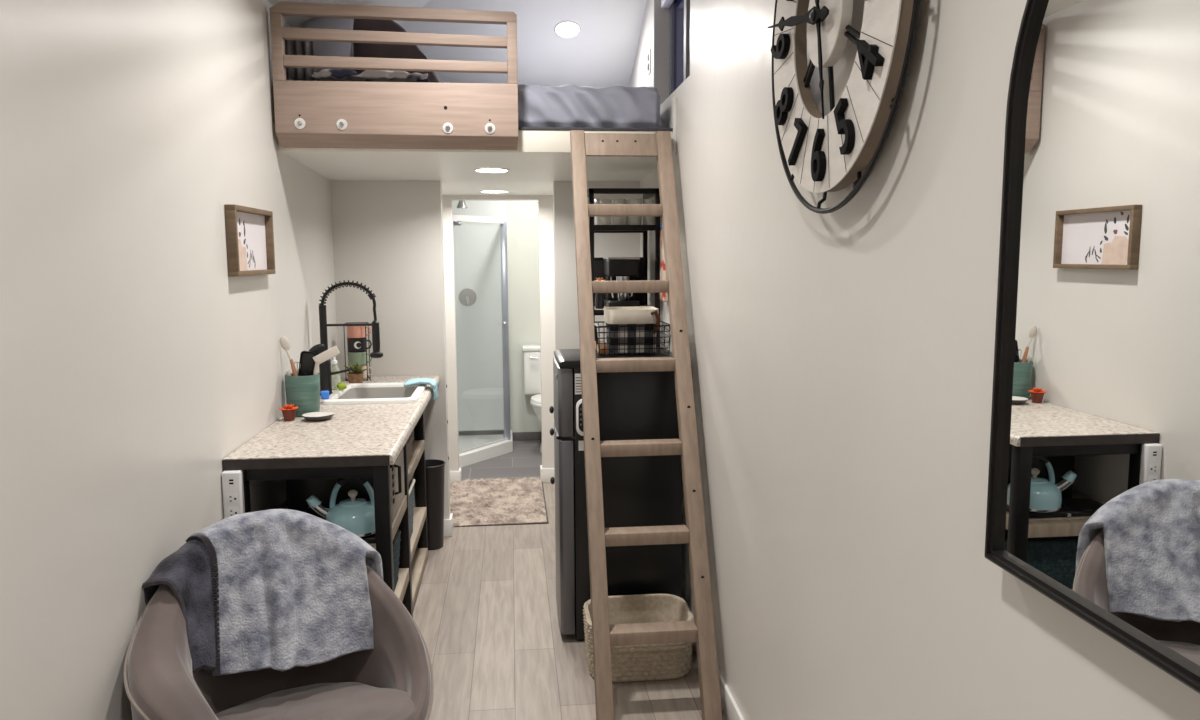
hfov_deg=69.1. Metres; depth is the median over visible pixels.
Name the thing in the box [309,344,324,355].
ladle
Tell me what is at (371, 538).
hot plate
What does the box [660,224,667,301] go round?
snack bag
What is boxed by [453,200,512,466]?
shower enclosure
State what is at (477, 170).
diffuser
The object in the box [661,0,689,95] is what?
window
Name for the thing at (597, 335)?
wire basket
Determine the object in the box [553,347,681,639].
refrigerator
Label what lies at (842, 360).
wall
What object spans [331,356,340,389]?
soap bottle
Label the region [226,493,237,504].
socket
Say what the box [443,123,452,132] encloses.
washer
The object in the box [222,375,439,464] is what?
countertop
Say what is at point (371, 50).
cushion
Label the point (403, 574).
shelf
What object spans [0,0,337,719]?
wall
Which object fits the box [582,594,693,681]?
woven basket
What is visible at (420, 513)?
shelf
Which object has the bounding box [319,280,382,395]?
kitchen faucet
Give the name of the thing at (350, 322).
mug rack
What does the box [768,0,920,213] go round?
wall clock
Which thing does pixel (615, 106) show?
mattress
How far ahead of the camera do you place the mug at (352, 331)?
4.47 m
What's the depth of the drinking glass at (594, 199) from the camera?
4.03 m
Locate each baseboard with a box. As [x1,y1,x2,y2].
[444,513,452,536]
[449,465,554,483]
[512,432,541,440]
[681,595,744,719]
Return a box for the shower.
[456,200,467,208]
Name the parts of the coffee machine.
trim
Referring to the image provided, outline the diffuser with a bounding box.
[476,169,506,171]
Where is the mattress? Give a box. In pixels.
[289,80,659,127]
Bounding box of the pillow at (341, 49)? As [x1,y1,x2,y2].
[295,18,353,80]
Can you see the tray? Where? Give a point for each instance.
(607, 302)
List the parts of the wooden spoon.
handle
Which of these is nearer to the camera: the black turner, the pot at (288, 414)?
the pot at (288, 414)
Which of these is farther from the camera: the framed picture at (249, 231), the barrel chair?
the framed picture at (249, 231)
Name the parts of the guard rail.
post, post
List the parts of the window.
pane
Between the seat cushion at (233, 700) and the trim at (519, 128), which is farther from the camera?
the trim at (519, 128)
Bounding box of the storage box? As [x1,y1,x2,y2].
[407,436,412,464]
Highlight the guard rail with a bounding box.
[269,1,518,149]
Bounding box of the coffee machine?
[603,257,639,306]
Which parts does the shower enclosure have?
rail, corner post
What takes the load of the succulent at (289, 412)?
on the kitchen cabinet
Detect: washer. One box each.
[294,118,304,128]
[336,119,346,129]
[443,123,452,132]
[485,123,494,133]
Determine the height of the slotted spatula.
0.252 m
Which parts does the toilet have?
tank lid, tank, seat, seat lid, bowl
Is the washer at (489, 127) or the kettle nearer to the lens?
the kettle
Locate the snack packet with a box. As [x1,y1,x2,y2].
[597,344,606,352]
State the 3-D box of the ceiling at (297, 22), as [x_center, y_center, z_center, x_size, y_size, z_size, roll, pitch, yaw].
[-0.225,-1.539,1.063,1.865,0.908,7.907,-1,7,-6]
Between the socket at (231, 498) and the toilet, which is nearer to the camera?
the socket at (231, 498)
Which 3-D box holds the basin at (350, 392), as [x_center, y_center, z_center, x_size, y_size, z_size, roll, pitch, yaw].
[-1.031,0.242,4.068,0.332,0.165,0.450,-1,7,-6]
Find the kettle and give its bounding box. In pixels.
[306,477,374,536]
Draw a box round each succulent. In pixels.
[279,404,298,420]
[344,362,366,382]
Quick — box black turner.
[298,351,315,375]
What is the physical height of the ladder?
2.044 m
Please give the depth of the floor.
3.54 m
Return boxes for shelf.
[278,495,406,545]
[394,568,408,601]
[408,440,424,482]
[410,507,426,562]
[411,548,427,608]
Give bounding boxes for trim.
[277,130,672,152]
[518,127,672,130]
[671,97,676,155]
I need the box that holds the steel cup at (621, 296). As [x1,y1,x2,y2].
[618,293,632,300]
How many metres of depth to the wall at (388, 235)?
4.65 m
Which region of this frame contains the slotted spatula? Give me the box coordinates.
[313,346,339,374]
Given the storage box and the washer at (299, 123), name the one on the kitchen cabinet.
the storage box
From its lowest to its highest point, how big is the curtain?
0.200 m
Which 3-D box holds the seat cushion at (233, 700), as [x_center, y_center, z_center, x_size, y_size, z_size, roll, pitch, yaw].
[-0.739,0.925,2.151,0.593,0.194,0.510,5,9,38]
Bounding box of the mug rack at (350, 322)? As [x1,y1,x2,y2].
[343,322,370,380]
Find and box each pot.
[282,409,295,420]
[347,372,363,382]
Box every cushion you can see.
[215,682,415,719]
[353,19,440,82]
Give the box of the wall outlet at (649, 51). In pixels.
[647,49,650,74]
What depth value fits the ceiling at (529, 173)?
4.12 m
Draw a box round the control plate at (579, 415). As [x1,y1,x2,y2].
[576,399,582,435]
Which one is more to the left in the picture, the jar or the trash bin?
the trash bin
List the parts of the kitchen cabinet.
power strip, leg, frame, leg, leg, leg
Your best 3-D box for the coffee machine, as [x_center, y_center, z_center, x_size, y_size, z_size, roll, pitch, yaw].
[0.104,-0.369,4.153,0.151,0.238,0.273,-1,7,-6]
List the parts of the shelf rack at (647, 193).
post, frame, post, post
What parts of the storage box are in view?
lid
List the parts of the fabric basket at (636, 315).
leather handle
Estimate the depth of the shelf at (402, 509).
3.32 m
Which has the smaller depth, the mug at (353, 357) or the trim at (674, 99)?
the trim at (674, 99)
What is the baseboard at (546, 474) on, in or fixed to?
attached to the door frame at (545, 202)
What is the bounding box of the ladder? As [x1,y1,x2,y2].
[570,130,721,719]
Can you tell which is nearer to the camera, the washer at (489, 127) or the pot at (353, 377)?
the washer at (489, 127)
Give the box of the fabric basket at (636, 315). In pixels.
[604,306,660,352]
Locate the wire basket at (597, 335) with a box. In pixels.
[594,321,670,355]
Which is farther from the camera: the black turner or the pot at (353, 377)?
the pot at (353, 377)
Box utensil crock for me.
[284,373,319,416]
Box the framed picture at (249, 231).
[224,204,275,276]
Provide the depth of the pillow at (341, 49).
3.75 m
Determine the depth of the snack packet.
3.49 m
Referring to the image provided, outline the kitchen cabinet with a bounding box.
[222,375,439,616]
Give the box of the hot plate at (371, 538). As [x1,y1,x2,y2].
[360,534,375,542]
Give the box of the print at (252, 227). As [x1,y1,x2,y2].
[237,211,266,270]
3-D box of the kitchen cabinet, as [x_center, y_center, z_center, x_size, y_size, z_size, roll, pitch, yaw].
[-1.029,0.647,3.783,0.533,0.900,1.934,-1,7,-6]
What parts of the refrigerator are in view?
freezer door, door, panel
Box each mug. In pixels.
[347,326,371,337]
[347,338,371,351]
[348,351,371,365]
[348,365,372,378]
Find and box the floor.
[413,440,726,719]
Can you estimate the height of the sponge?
0.034 m
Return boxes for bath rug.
[450,477,548,526]
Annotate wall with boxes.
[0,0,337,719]
[331,180,639,518]
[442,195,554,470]
[474,200,541,431]
[629,0,1199,719]
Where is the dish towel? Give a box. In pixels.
[404,378,437,400]
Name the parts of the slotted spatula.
handle, blade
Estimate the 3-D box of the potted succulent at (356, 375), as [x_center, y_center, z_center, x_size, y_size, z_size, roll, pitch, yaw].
[-1.218,0.067,4.346,0.105,0.117,0.101,-4,8,-29]
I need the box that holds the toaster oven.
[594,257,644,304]
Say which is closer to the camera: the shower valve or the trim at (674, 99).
the trim at (674, 99)
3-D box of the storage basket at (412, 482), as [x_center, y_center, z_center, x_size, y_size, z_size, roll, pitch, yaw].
[-0.997,0.691,3.836,0.336,0.246,0.392,-1,7,-6]
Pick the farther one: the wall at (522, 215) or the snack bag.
the wall at (522, 215)
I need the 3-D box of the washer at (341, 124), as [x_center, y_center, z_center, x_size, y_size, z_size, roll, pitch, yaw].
[-1.019,-0.930,3.442,0.042,0.042,0.004,-1,7,-6]
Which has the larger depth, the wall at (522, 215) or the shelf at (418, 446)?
the wall at (522, 215)
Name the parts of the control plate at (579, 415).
panel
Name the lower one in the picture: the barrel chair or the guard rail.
the barrel chair
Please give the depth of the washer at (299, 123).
3.42 m
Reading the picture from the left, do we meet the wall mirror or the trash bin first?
the trash bin
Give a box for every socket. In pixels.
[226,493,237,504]
[227,507,238,516]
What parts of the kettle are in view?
spout, handle arm, lid, lid knob, handle arm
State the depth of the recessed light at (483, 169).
4.16 m
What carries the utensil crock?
on the kitchen cabinet
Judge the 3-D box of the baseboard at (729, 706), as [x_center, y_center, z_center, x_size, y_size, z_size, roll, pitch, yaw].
[0.635,1.387,0.888,0.013,0.098,6.500,-1,7,-6]
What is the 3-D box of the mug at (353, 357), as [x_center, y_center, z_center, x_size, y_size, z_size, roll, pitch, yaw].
[-1.253,-0.009,4.521,0.112,0.068,0.097,4,8,35]
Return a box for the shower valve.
[459,288,475,305]
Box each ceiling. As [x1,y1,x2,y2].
[267,0,429,27]
[281,151,656,194]
[400,0,646,87]
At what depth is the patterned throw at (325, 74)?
3.62 m
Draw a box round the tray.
[604,299,639,306]
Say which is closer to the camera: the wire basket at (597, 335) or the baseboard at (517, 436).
the wire basket at (597, 335)
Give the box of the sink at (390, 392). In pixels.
[323,382,427,404]
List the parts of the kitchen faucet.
lever handle, support arm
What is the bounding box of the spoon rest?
[302,412,334,420]
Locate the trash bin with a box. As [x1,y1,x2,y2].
[413,459,444,549]
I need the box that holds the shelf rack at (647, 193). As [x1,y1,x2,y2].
[587,188,659,347]
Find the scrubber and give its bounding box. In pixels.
[337,382,346,389]
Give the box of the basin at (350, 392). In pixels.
[338,387,416,398]
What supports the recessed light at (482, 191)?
in the ceiling at (529, 173)
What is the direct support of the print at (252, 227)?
attached to the framed picture at (249, 231)
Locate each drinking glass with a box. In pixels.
[594,199,608,224]
[610,199,625,224]
[617,200,631,224]
[627,199,641,224]
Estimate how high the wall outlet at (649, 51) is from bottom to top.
0.115 m
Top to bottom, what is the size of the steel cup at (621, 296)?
0.061 m
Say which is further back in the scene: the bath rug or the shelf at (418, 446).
the bath rug
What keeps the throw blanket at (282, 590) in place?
on the barrel chair
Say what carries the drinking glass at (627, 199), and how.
on the shelf rack at (647, 193)
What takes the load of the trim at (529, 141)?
attached to the wall at (133, 363)
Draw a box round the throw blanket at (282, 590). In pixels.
[142,509,382,676]
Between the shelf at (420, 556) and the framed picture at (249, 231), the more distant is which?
the shelf at (420, 556)
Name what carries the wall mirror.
attached to the wall at (842, 360)
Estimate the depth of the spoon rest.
3.40 m
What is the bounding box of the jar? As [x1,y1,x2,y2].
[594,278,605,308]
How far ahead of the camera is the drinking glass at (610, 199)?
4.04 m
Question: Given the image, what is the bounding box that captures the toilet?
[522,344,541,452]
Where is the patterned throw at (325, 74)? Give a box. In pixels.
[311,69,429,82]
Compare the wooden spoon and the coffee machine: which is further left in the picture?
the wooden spoon
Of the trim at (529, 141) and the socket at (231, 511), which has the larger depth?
the trim at (529, 141)
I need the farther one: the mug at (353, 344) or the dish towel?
the mug at (353, 344)
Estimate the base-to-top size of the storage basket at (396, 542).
0.196 m
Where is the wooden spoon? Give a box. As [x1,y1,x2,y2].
[280,336,297,375]
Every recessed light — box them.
[473,167,509,172]
[479,190,509,192]
[554,20,580,37]
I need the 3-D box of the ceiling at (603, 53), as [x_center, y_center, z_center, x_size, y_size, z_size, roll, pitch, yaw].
[-0.583,-1.714,4.573,1.865,1.389,3.043,-1,7,-6]
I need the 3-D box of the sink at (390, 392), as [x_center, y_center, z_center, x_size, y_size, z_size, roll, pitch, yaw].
[-1.031,0.233,4.067,0.412,0.184,0.530,-1,7,-6]
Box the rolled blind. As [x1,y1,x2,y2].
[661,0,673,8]
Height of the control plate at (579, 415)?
0.146 m
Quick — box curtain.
[285,40,314,80]
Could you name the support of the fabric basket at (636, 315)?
in the wire basket at (597, 335)
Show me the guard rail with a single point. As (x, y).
(308, 114)
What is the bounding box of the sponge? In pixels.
[321,391,328,398]
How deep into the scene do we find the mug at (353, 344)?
4.48 m
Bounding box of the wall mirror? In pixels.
[985,0,1199,693]
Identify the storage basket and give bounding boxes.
[393,530,400,590]
[409,478,414,537]
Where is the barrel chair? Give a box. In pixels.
[123,564,433,719]
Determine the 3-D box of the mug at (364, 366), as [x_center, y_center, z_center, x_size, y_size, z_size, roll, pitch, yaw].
[-1.252,0.061,4.530,0.112,0.068,0.097,4,8,35]

